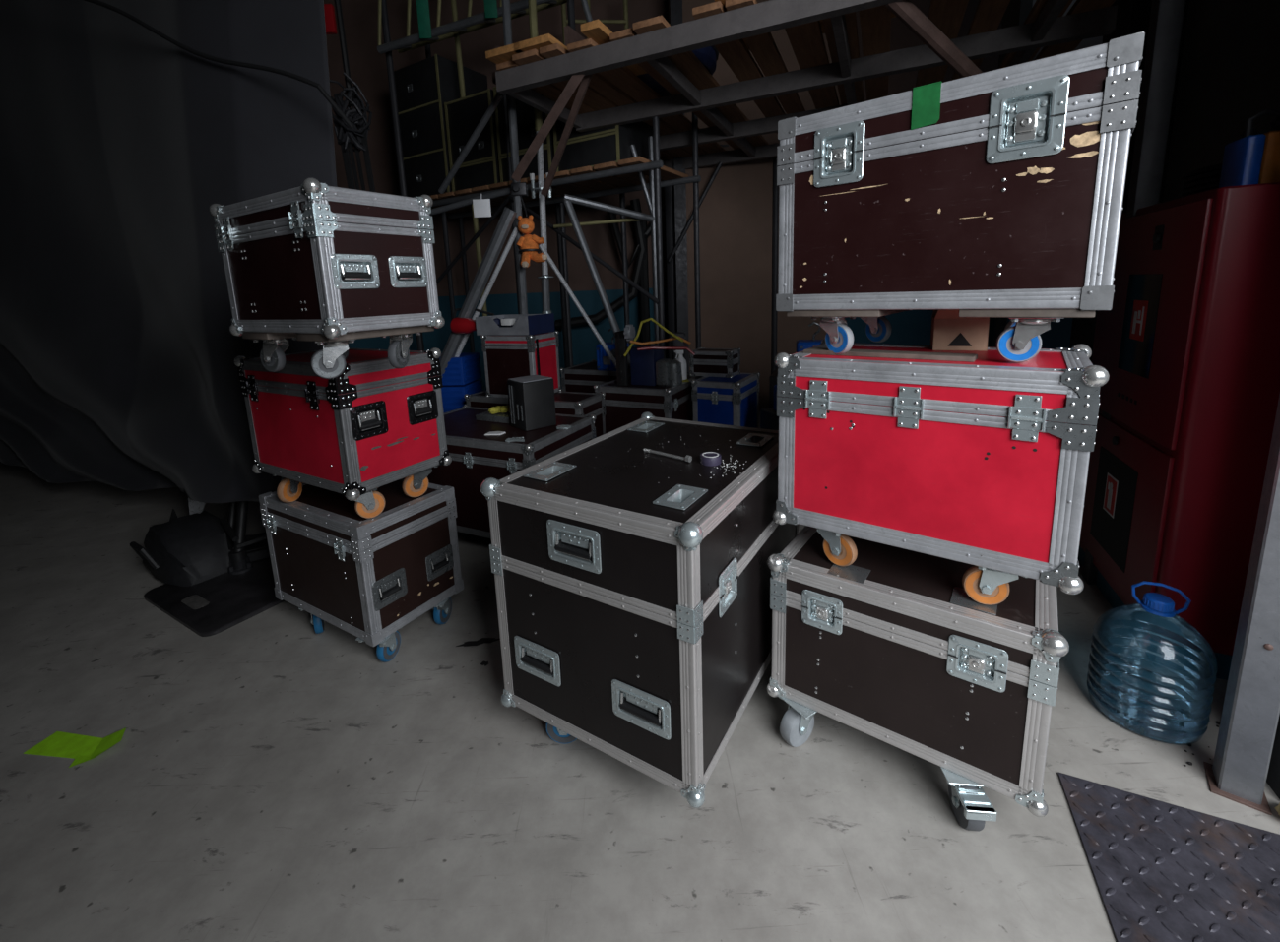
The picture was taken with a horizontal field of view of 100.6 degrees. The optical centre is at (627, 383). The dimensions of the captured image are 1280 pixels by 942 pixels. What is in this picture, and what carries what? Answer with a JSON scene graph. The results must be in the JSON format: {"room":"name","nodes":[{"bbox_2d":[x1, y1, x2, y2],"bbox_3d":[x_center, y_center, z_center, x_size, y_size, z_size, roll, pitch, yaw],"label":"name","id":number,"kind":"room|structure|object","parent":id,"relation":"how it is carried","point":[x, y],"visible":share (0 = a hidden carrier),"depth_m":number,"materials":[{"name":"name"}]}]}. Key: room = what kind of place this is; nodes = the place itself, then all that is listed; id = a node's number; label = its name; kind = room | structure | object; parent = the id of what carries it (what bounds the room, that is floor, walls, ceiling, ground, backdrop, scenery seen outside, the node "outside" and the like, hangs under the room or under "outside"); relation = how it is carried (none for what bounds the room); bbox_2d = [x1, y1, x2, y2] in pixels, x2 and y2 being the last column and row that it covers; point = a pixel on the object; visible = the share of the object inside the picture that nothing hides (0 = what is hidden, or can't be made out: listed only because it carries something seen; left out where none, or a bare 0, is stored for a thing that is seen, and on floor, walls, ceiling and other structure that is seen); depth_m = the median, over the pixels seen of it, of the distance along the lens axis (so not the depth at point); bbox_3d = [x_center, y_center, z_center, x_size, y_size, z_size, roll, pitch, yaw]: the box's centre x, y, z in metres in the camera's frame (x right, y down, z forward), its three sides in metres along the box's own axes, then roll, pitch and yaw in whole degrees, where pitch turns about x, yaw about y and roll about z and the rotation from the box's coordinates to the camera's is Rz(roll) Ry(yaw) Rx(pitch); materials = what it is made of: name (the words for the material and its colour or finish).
{"room":"backstage room","nodes":[
{"label":"backstage room","id":0,"kind":"room"},
{"bbox_2d":[0,411,1279,941],"bbox_3d":[0.042,1.064,1.714,18.000,0.102,15.000,-2,10,0],"label":"floor","id":1,"kind":"structure","parent":0,"point":[269,778],"depth_m":1.38,"materials":[{"name":"concrete"}]},
{"bbox_2d":[23,727,126,767],"bbox_3d":[-1.667,1.091,1.597,0.287,0.022,0.128,-2,10,4],"label":"tape strip","id":2,"kind":"object","parent":1,"relation":"on","point":[81,748],"visible":1,"depth_m":1.61,"materials":[{"name":"green plastic"}]},
{"bbox_2d":[129,508,234,586],"bbox_3d":[-2.212,0.793,2.652,0.534,0.278,0.376,5,12,34],"label":"equipment bag","id":3,"kind":"object","parent":1,"relation":"on","point":[189,550],"visible":0.84,"depth_m":2.55,"materials":[{"name":"black fabric"}]},
{"bbox_2d":[188,498,205,514],"bbox_3d":[-2.421,0.725,3.028,0.150,0.300,0.012,-4,10,-11],"label":"flap","id":4,"kind":"object","parent":3,"relation":"attached to","point":[195,507],"visible":0.27,"depth_m":3.01,"materials":[{"name":"grey fabric"}]},
{"bbox_2d":[143,557,285,637],"bbox_3d":[-1.809,0.939,2.491,0.650,0.019,0.540,4,12,31],"label":"base plate","id":5,"kind":"object","parent":1,"relation":"on","point":[212,607],"visible":0.66,"depth_m":2.35,"materials":[{"name":"black metal"}]},
{"bbox_2d":[219,501,266,575],"bbox_3d":[-1.933,0.548,2.751,0.327,0.670,0.513,-4,10,-9],"label":"lighting stand","id":6,"kind":"object","parent":5,"relation":"on","point":[235,525],"visible":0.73,"depth_m":2.62,"materials":[{"name":"black paint"}]},
{"bbox_2d":[245,532,269,562],"bbox_3d":[-2.022,0.867,2.740,0.400,0.055,0.260,-8,12,-31],"label":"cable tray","id":7,"kind":"object","parent":5,"relation":"on","point":[257,551],"visible":0.02,"depth_m":2.70,"materials":[{"name":"black metal"}]},
{"bbox_2d":[258,477,463,662],"bbox_3d":[-1.039,0.697,2.111,0.665,0.569,0.413,4,12,31],"label":"flight case","id":8,"kind":"object","parent":1,"relation":"on","point":[368,579],"visible":0.88,"depth_m":1.93,"materials":[{"name":"brown wood"}]},
{"bbox_2d":[233,347,451,518],"bbox_3d":[-1.042,0.156,1.976,0.638,0.553,0.413,4,12,31],"label":"flight case","id":9,"kind":"object","parent":8,"relation":"on","point":[360,430],"visible":0.89,"depth_m":1.80,"materials":[{"name":"red laminate"}]},
{"bbox_2d":[208,177,445,379],"bbox_3d":[-0.829,-0.272,1.490,0.528,0.471,0.338,4,12,32],"label":"flight case","id":10,"kind":"object","parent":9,"relation":"on","point":[331,267],"visible":1,"depth_m":1.34,"materials":[{"name":"brown wood"}]},
{"bbox_2d":[439,352,482,413],"bbox_3d":[-1.272,0.239,3.812,0.440,0.890,0.340,-1,10,8],"label":"plastic crate","id":11,"kind":"object","parent":1,"relation":"on","point":[462,373],"visible":0.3,"depth_m":3.62,"materials":[{"name":"blue plastic"}]},
{"bbox_2d":[377,0,575,351],"bbox_3d":[-1.111,-1.433,4.291,1.680,4.000,0.461,0,10,15],"label":"truss","id":12,"kind":"object","parent":1,"relation":"on","point":[492,15],"visible":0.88,"depth_m":4.04,"materials":[{"name":"grey metal"}]},
{"bbox_2d":[427,404,596,538],"bbox_3d":[-0.714,0.512,2.897,0.942,0.632,0.623,3,11,26],"label":"flight case","id":13,"kind":"object","parent":1,"relation":"on","point":[477,457],"visible":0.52,"depth_m":2.60,"materials":[{"name":"brown wood"}]},
{"bbox_2d":[475,411,510,423],"bbox_3d":[-0.693,0.184,2.918,0.280,0.034,0.100,3,11,28],"label":"metal tray","id":14,"kind":"object","parent":13,"relation":"on","point":[503,417],"visible":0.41,"depth_m":2.89,"materials":[{"name":"metal"}]},
{"bbox_2d":[488,404,509,414],"bbox_3d":[-0.683,0.140,2.930,0.168,0.042,0.075,-7,11,-23],"label":"glove","id":15,"kind":"object","parent":14,"relation":"on","point":[504,409],"visible":0.66,"depth_m":2.91,"materials":[{"name":"yellow fabric"}]},
{"bbox_2d":[484,431,506,435],"bbox_3d":[-0.655,0.245,2.642,0.096,0.006,0.057,-1,10,7],"label":"paper scrap","id":16,"kind":"object","parent":13,"relation":"on","point":[492,432],"visible":1,"depth_m":2.63,"materials":[{"name":"white paper"}]},
{"bbox_2d":[505,437,524,442],"bbox_3d":[-0.525,0.262,2.501,0.092,0.012,0.066,-2,10,0],"label":"clips","id":17,"kind":"object","parent":13,"relation":"on","point":[513,439],"visible":1,"depth_m":2.48,"materials":[{"name":"metal"}]},
{"bbox_2d":[507,375,556,431],"bbox_3d":[-0.498,0.095,2.755,0.184,0.250,0.170,-11,13,-39],"label":"speaker box","id":18,"kind":"object","parent":13,"relation":"on","point":[531,399],"visible":1,"depth_m":2.69,"materials":[{"name":"black paint"}]},
{"bbox_2d":[556,424,572,429],"bbox_3d":[-0.320,0.219,2.699,0.080,0.012,0.052,-2,10,0],"label":"clips","id":19,"kind":"object","parent":13,"relation":"on","point":[562,426],"visible":1,"depth_m":2.68,"materials":[{"name":"metal"}]},
{"bbox_2d":[463,389,605,437],"bbox_3d":[-0.585,0.389,3.442,0.882,0.672,0.323,3,11,26],"label":"flight case","id":20,"kind":"object","parent":1,"relation":"on","point":[566,403],"visible":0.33,"depth_m":3.29,"materials":[{"name":"brown wood"}]},
{"bbox_2d":[480,330,562,397],"bbox_3d":[-0.671,-0.123,3.392,0.388,0.404,0.309,2,11,25],"label":"flight case","id":21,"kind":"object","parent":20,"relation":"on","point":[505,357],"visible":0.66,"depth_m":3.28,"materials":[{"name":"red laminate"}]},
{"bbox_2d":[449,308,554,335],"bbox_3d":[-0.847,-0.413,3.457,0.692,0.186,0.280,2,11,25],"label":"toolbox","id":22,"kind":"object","parent":21,"relation":"on","point":[511,324],"visible":1,"depth_m":3.33,"materials":[{"name":"grey metal"}]},
{"bbox_2d":[475,314,540,335],"bbox_3d":[-0.717,-0.380,3.402,0.400,0.115,0.280,2,11,25],"label":"storage bin","id":23,"kind":"object","parent":22,"relation":"on","point":[511,324],"depth_m":3.29,"materials":[{"name":"grey plastic"}]},
{"bbox_2d":[527,0,554,314],"bbox_3d":[-0.608,-1.382,3.610,0.185,4.101,0.150,-2,10,0],"label":"pole","id":24,"kind":"object","parent":1,"relation":"on","point":[533,20],"visible":0.52,"depth_m":3.60,"materials":[{"name":"metal"}]},
{"bbox_2d":[425,0,658,377],"bbox_3d":[-0.840,-1.411,4.106,2.156,4.001,1.637,-1,10,7],"label":"scaffold tower","id":25,"kind":"object","parent":1,"relation":"on","point":[454,347],"visible":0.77,"depth_m":3.62,"materials":[{"name":"silver metal"}]},
{"bbox_2d":[323,0,375,191],"bbox_3d":[-1.901,-2.087,3.577,0.281,2.801,0.212,-2,10,0],"label":"bundle","id":26,"kind":"object","parent":25,"relation":"hanging from","point":[345,135],"visible":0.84,"depth_m":3.59,"materials":[{"name":"black paint"}]},
{"bbox_2d":[472,193,491,217],"bbox_3d":[-0.931,-1.142,3.400,0.110,0.146,0.016,-2,10,0],"label":"card","id":27,"kind":"object","parent":25,"relation":"hanging from","point":[481,207],"visible":1,"depth_m":3.40,"materials":[{"name":"white paper"}]},
{"bbox_2d":[516,195,547,267],"bbox_3d":[-0.617,-0.993,3.402,0.199,0.496,0.173,-2,10,0],"label":"plush toy","id":28,"kind":"object","parent":25,"relation":"attached to","point":[528,243],"visible":1,"depth_m":3.40,"materials":[{"name":"orange fabric"}]},
{"bbox_2d":[422,94,701,367],"bbox_3d":[-0.761,-0.963,4.573,2.750,2.950,0.760,4,12,31],"label":"scaffolding","id":29,"kind":"object","parent":1,"relation":"on","point":[611,177],"visible":0.63,"depth_m":4.12,"materials":[{"name":"grey metal"}]},
{"bbox_2d":[393,54,487,197],"bbox_3d":[-1.663,-2.228,4.844,0.620,1.100,0.570,4,12,31],"label":"flight case","id":30,"kind":"object","parent":29,"relation":"on","point":[422,88],"visible":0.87,"depth_m":4.58,"materials":[{"name":"black paint"}]},
{"bbox_2d":[444,88,500,191],"bbox_3d":[-1.135,-2.006,4.563,0.520,0.720,0.570,4,12,31],"label":"flight case","id":31,"kind":"object","parent":29,"relation":"on","point":[480,166],"visible":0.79,"depth_m":4.32,"materials":[{"name":"black paint"}]},
{"bbox_2d":[493,86,554,182],"bbox_3d":[-0.656,-1.973,4.274,0.520,0.720,0.570,4,12,31],"label":"flight case","id":32,"kind":"object","parent":29,"relation":"on","point":[525,112],"visible":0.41,"depth_m":4.04,"materials":[{"name":"black paint"}]},
{"bbox_2d":[552,100,652,172],"bbox_3d":[-0.160,-1.940,3.975,0.560,0.720,0.570,4,12,31],"label":"flight case","id":33,"kind":"object","parent":29,"relation":"on","point":[610,144],"visible":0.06,"depth_m":3.78,"materials":[{"name":"black paint"}]},
{"bbox_2d":[559,359,629,392],"bbox_3d":[-0.121,0.195,4.315,0.642,0.712,0.523,3,11,27],"label":"flight case","id":34,"kind":"object","parent":1,"relation":"on","point":[581,378],"visible":0.2,"depth_m":4.12,"materials":[{"name":"brown wood"}]},
{"bbox_2d":[596,327,635,371],"bbox_3d":[-0.049,-0.262,3.992,0.361,0.323,0.203,3,11,28],"label":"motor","id":35,"kind":"object","parent":34,"relation":"on","point":[604,362],"visible":0.31,"depth_m":3.98,"materials":[{"name":"blue plastic"}]},
{"bbox_2d":[554,198,665,345],"bbox_3d":[-0.098,-0.846,5.688,1.387,2.276,0.139,-2,10,2],"label":"hose","id":36,"kind":"object","parent":1,"relation":"on","point":[640,277],"visible":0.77,"depth_m":5.58,"materials":[{"name":"black rubber"}]},
{"bbox_2d":[480,411,799,808],"bbox_3d":[0.120,0.602,1.686,0.646,0.814,0.890,4,12,32],"label":"flight case","id":37,"kind":"object","parent":1,"relation":"on","point":[634,611],"visible":0.92,"depth_m":1.33,"materials":[{"name":"black wood"}]},
{"bbox_2d":[642,448,692,462],"bbox_3d":[0.118,0.213,1.612,0.177,0.021,0.018,7,14,42],"label":"bolt","id":38,"kind":"object","parent":37,"relation":"on","point":[688,459],"visible":1,"depth_m":1.60,"materials":[{"name":"metal"}]},
{"bbox_2d":[595,435,744,478],"bbox_3d":[0.160,0.219,1.619,0.444,0.001,0.479,5,12,34],"label":"crumbs","id":39,"kind":"object","parent":37,"relation":"on","point":[700,435],"visible":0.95,"depth_m":1.52,"materials":[{"name":"metal"}]},
{"bbox_2d":[700,451,721,466],"bbox_3d":[0.241,0.218,1.541,0.061,0.025,0.061,-2,10,0],"label":"tape roll","id":40,"kind":"object","parent":37,"relation":"on","point":[710,459],"visible":1,"depth_m":1.52,"materials":[{"name":"plastic"}]},
{"bbox_2d":[593,373,703,433],"bbox_3d":[0.176,0.314,3.581,0.532,0.712,0.643,3,11,27],"label":"flight case","id":41,"kind":"object","parent":1,"relation":"on","point":[624,405],"visible":0.2,"depth_m":3.29,"materials":[{"name":"brown wood"}]},
{"bbox_2d":[614,324,682,386],"bbox_3d":[0.142,-0.183,3.333,0.400,0.384,0.231,3,11,27],"label":"motor","id":42,"kind":"object","parent":41,"relation":"on","point":[649,367],"visible":0.99,"depth_m":3.31,"materials":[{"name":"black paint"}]},
{"bbox_2d":[623,318,683,356],"bbox_3d":[0.156,-0.283,3.211,0.371,0.231,0.034,0,10,10],"label":"cable","id":43,"kind":"object","parent":42,"relation":"on","point":[649,319],"visible":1,"depth_m":3.19,"materials":[{"name":"yellow rubber"}]},
{"bbox_2d":[629,336,691,345],"bbox_3d":[0.199,-0.257,3.228,0.373,0.054,0.030,-2,10,0],"label":"cable","id":44,"kind":"object","parent":42,"relation":"on","point":[671,339],"visible":0.88,"depth_m":3.23,"materials":[{"name":"plastic"}]},
{"bbox_2d":[637,346,695,355],"bbox_3d":[0.234,-0.195,3.186,0.346,0.063,0.022,-2,10,0],"label":"cable","id":45,"kind":"object","parent":42,"relation":"on","point":[647,348],"visible":1,"depth_m":3.18,"materials":[{"name":"red rubber"}]},
{"bbox_2d":[670,331,686,359],"bbox_3d":[0.346,-0.197,3.608,0.100,0.300,0.080,-2,10,0],"label":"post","id":46,"kind":"object","parent":41,"relation":"on","point":[675,343],"visible":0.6,"depth_m":3.56,"materials":[{"name":"grey metal"}]},
{"bbox_3d":[0.345,-0.020,3.449,0.100,0.008,0.090,-2,10,0],"label":"pad","id":47,"kind":"object","parent":41,"relation":"on","visible":0},
{"bbox_2d":[674,349,687,380],"bbox_3d":[0.345,-0.122,3.441,0.078,0.195,0.075,-2,10,0],"label":"spray bottle","id":48,"kind":"object","parent":47,"relation":"on","point":[678,352],"visible":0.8,"depth_m":3.42,"materials":[{"name":"white plastic"}]},
{"bbox_2d":[555,0,778,375],"bbox_3d":[0.385,-1.646,5.156,2.159,4.000,0.134,-3,10,-1],"label":"ladder frame","id":49,"kind":"object","parent":1,"relation":"on","point":[775,202],"visible":0.11,"depth_m":5.18,"materials":[{"name":"grey metal"}]},
{"bbox_2d":[690,372,760,428],"bbox_3d":[0.647,0.303,3.460,0.322,0.723,0.423,4,12,31],"label":"flight case","id":50,"kind":"object","parent":1,"relation":"on","point":[734,401],"visible":0.5,"depth_m":3.28,"materials":[{"name":"blue laminate"}]},
{"bbox_2d":[689,346,740,378],"bbox_3d":[0.576,-0.141,3.497,0.296,0.181,0.186,3,12,29],"label":"flight case","id":51,"kind":"object","parent":50,"relation":"on","point":[710,362],"visible":0.99,"depth_m":3.43,"materials":[{"name":"brown wood"}]},
{"bbox_2d":[485,0,1185,585],"bbox_3d":[1.367,-0.667,3.535,3.468,2.566,2.778,3,11,25],"label":"platform","id":52,"kind":"object","parent":1,"relation":"on","point":[595,78],"visible":0.61,"depth_m":2.74,"materials":[{"name":"grey paint"}]},
{"bbox_2d":[491,25,584,93],"bbox_3d":[-0.498,-1.897,3.144,0.550,0.200,0.280,3,11,25],"label":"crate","id":53,"kind":"object","parent":52,"relation":"on","point":[570,35],"visible":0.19,"depth_m":2.95,"materials":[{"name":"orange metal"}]},
{"bbox_2d":[637,45,718,96],"bbox_3d":[0.204,-1.932,3.213,0.691,0.190,0.691,-2,10,0],"label":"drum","id":54,"kind":"object","parent":52,"relation":"on","point":[708,56],"visible":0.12,"depth_m":3.11,"materials":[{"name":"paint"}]},
{"bbox_2d":[767,525,1069,831],"bbox_3d":[0.784,0.739,1.492,0.650,0.562,0.530,5,13,37],"label":"flight case","id":55,"kind":"object","parent":1,"relation":"on","point":[890,645],"visible":0.82,"depth_m":1.29,"materials":[{"name":"brown wood"}]},
{"bbox_2d":[772,338,1109,605],"bbox_3d":[0.776,0.194,1.400,0.657,0.577,0.429,5,13,37],"label":"flight case","id":56,"kind":"object","parent":55,"relation":"on","point":[983,463],"depth_m":1.20,"materials":[{"name":"red laminate"}]},
{"bbox_2d":[930,309,989,351],"bbox_3d":[0.896,-0.153,1.435,0.124,0.120,0.135,3,11,25],"label":"cardboard box","id":57,"kind":"object","parent":56,"relation":"on","point":[948,332],"visible":0.83,"depth_m":1.40,"materials":[{"name":"brown cardboard"}]},
{"bbox_2d":[775,31,1145,362],"bbox_3d":[0.807,-0.388,1.374,0.687,0.605,0.473,6,13,39],"label":"flight case","id":58,"kind":"object","parent":56,"relation":"on","point":[999,192],"visible":1,"depth_m":1.14,"materials":[{"name":"brown wood"}]},
{"bbox_2d":[1087,580,1218,745],"bbox_3d":[1.522,0.768,1.541,0.261,0.429,0.260,7,14,42],"label":"water bottle","id":59,"kind":"object","parent":1,"relation":"on","point":[1146,711],"visible":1,"depth_m":1.56,"materials":[{"name":"blue plastic"}]},
{"bbox_2d":[1116,708,1219,767],"bbox_3d":[1.629,0.988,1.481,0.347,0.010,0.215,-2,10,0],"label":"debris","id":60,"kind":"object","parent":1,"relation":"on","point":[1169,713],"visible":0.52,"depth_m":1.53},
{"bbox_2d":[1057,771,1279,941],"bbox_3d":[1.402,1.107,0.861,0.952,0.010,0.752,3,11,25],"label":"plate","id":61,"kind":"object","parent":1,"relation":"on","point":[1162,871],"visible":1,"depth_m":1.16,"materials":[{"name":"metal"}]},
{"bbox_2d":[1077,163,1279,680],"bbox_3d":[2.055,0.073,1.876,0.484,1.639,0.800,2,11,25],"label":"tall cabinet","id":62,"kind":"object","parent":1,"relation":"on","point":[1187,344],"depth_m":1.65,"materials":[{"name":"red metal"}]},
{"bbox_2d":[1218,108,1279,188],"bbox_3d":[1.852,-0.674,1.510,0.185,0.218,0.140,2,11,25],"label":"striped bag","id":63,"kind":"object","parent":62,"relation":"on","point":[1252,159],"visible":0.8,"depth_m":1.50,"materials":[{"name":"blue plastic"}]},
{"bbox_2d":[1203,394,1279,816],"bbox_3d":[1.466,-0.749,1.026,0.100,3.600,0.105,6,13,39],"label":"steel post","id":64,"kind":"object","parent":1,"relation":"on","point":[1250,713],"visible":1,"depth_m":1.26,"materials":[{"name":"grey metal"}]},
{"bbox_2d":[1274,803,1279,816],"bbox_3d":[1.577,1.009,1.243,0.091,0.044,0.066,-2,10,0],"label":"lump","id":65,"kind":"object","parent":1,"relation":"on","point":[1277,807],"visible":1,"depth_m":1.26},
{"bbox_3d":[0.938,0.440,3.081,0.240,0.580,0.240,-5,11,-17],"label":"crate","id":66,"kind":"object","parent":1,"relation":"on","visible":0},
{"bbox_2d":[772,384,776,411],"bbox_3d":[0.979,0.033,3.000,0.275,0.246,0.154,-5,11,-17],"label":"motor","id":67,"kind":"object","parent":66,"relation":"on","point":[775,386],"visible":0.03,"depth_m":3.01,"materials":[{"name":"blue metal"}]},
{"bbox_3d":[1.251,0.256,3.711,0.440,0.698,0.520,2,11,23],"label":"equipment cart","id":68,"kind":"object","parent":1,"relation":"on","visible":0},
{"bbox_2d":[795,321,823,353],"bbox_3d":[1.324,-0.246,3.539,0.378,0.339,0.212,1,11,17],"label":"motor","id":69,"kind":"object","parent":68,"relation":"on","point":[801,345],"visible":0.15,"depth_m":3.52,"materials":[{"name":"blue metal"}]},
{"bbox_2d":[323,0,1001,390],"bbox_3d":[-0.081,-2.053,5.830,18.000,4.600,0.200,-2,10,0],"label":"wall","id":70,"kind":"structure","parent":0,"point":[367,66],"depth_m":5.74,"materials":[{"name":"brown paint"}]},
{"bbox_2d":[682,0,840,411],"bbox_3d":[1.288,-1.982,5.126,1.470,4.600,0.070,-2,10,0],"label":"wall partition","id":71,"kind":"structure","parent":0,"point":[736,212],"depth_m":5.22,"materials":[{"name":"brown paint"}]},
{"bbox_2d":[668,0,689,373],"bbox_3d":[0.498,-1.949,5.116,0.110,4.600,0.150,-2,10,0],"label":"trim","id":72,"kind":"structure","parent":71,"relation":"attached to","point":[674,6],"depth_m":5.15,"materials":[{"name":"grey metal"}]},
{"bbox_2d":[1007,0,1102,349],"bbox_3d":[4.101,-1.942,4.279,2.050,4.600,0.150,-2,10,0],"label":"wall","id":73,"kind":"structure","parent":0,"point":[1058,336],"depth_m":4.46,"materials":[{"name":"brown paint"}]},
{"bbox_2d":[987,0,1032,347],"bbox_3d":[3.033,-1.895,4.255,0.090,4.600,0.200,-2,10,0],"label":"trim","id":74,"kind":"structure","parent":73,"relation":"attached to","point":[1016,13],"depth_m":4.07,"materials":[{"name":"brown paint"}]},
{"bbox_2d":[1069,0,1189,361],"bbox_3d":[2.799,-1.649,2.928,0.220,4.600,0.400,2,11,25],"label":"pillar","id":75,"kind":"structure","parent":0,"point":[1133,16],"depth_m":2.80,"materials":[{"name":"metal"}]},
{"bbox_2d":[1162,0,1279,202],"bbox_3d":[2.520,-1.454,1.892,0.150,4.600,2.550,2,11,25],"label":"wall","id":76,"kind":"structure","parent":0,"point":[1230,71],"depth_m":2.38,"materials":[{"name":"grey paint"}]},
{"bbox_2d":[1266,714,1279,799],"bbox_3d":[3.576,-1.157,-0.002,4.500,4.600,0.080,2,11,24],"label":"wall","id":77,"kind":"structure","parent":0,"point":[1273,775],"depth_m":1.33,"materials":[{"name":"paint"}]},
{"bbox_3d":[-0.143,-3.608,0.880,18.000,0.200,15.000,-2,10,0],"label":"ceiling","id":78,"kind":"structure","parent":0,"visible":0},
{"bbox_2d":[0,0,349,503],"bbox_3d":[-4.190,-1.510,3.270,6.369,4.452,0.458,2,11,22],"label":"stage curtain","id":79,"kind":"object","parent":78,"relation":"hanging from","point":[118,141],"visible":0.88,"depth_m":2.78,"materials":[{"name":"black fabric"}]},
{"bbox_2d":[83,0,354,128],"bbox_3d":[-2.605,-1.719,2.473,3.058,1.348,0.144,1,11,19],"label":"rope","id":80,"kind":"object","parent":79,"relation":"attached to","point":[201,54],"visible":1,"depth_m":2.17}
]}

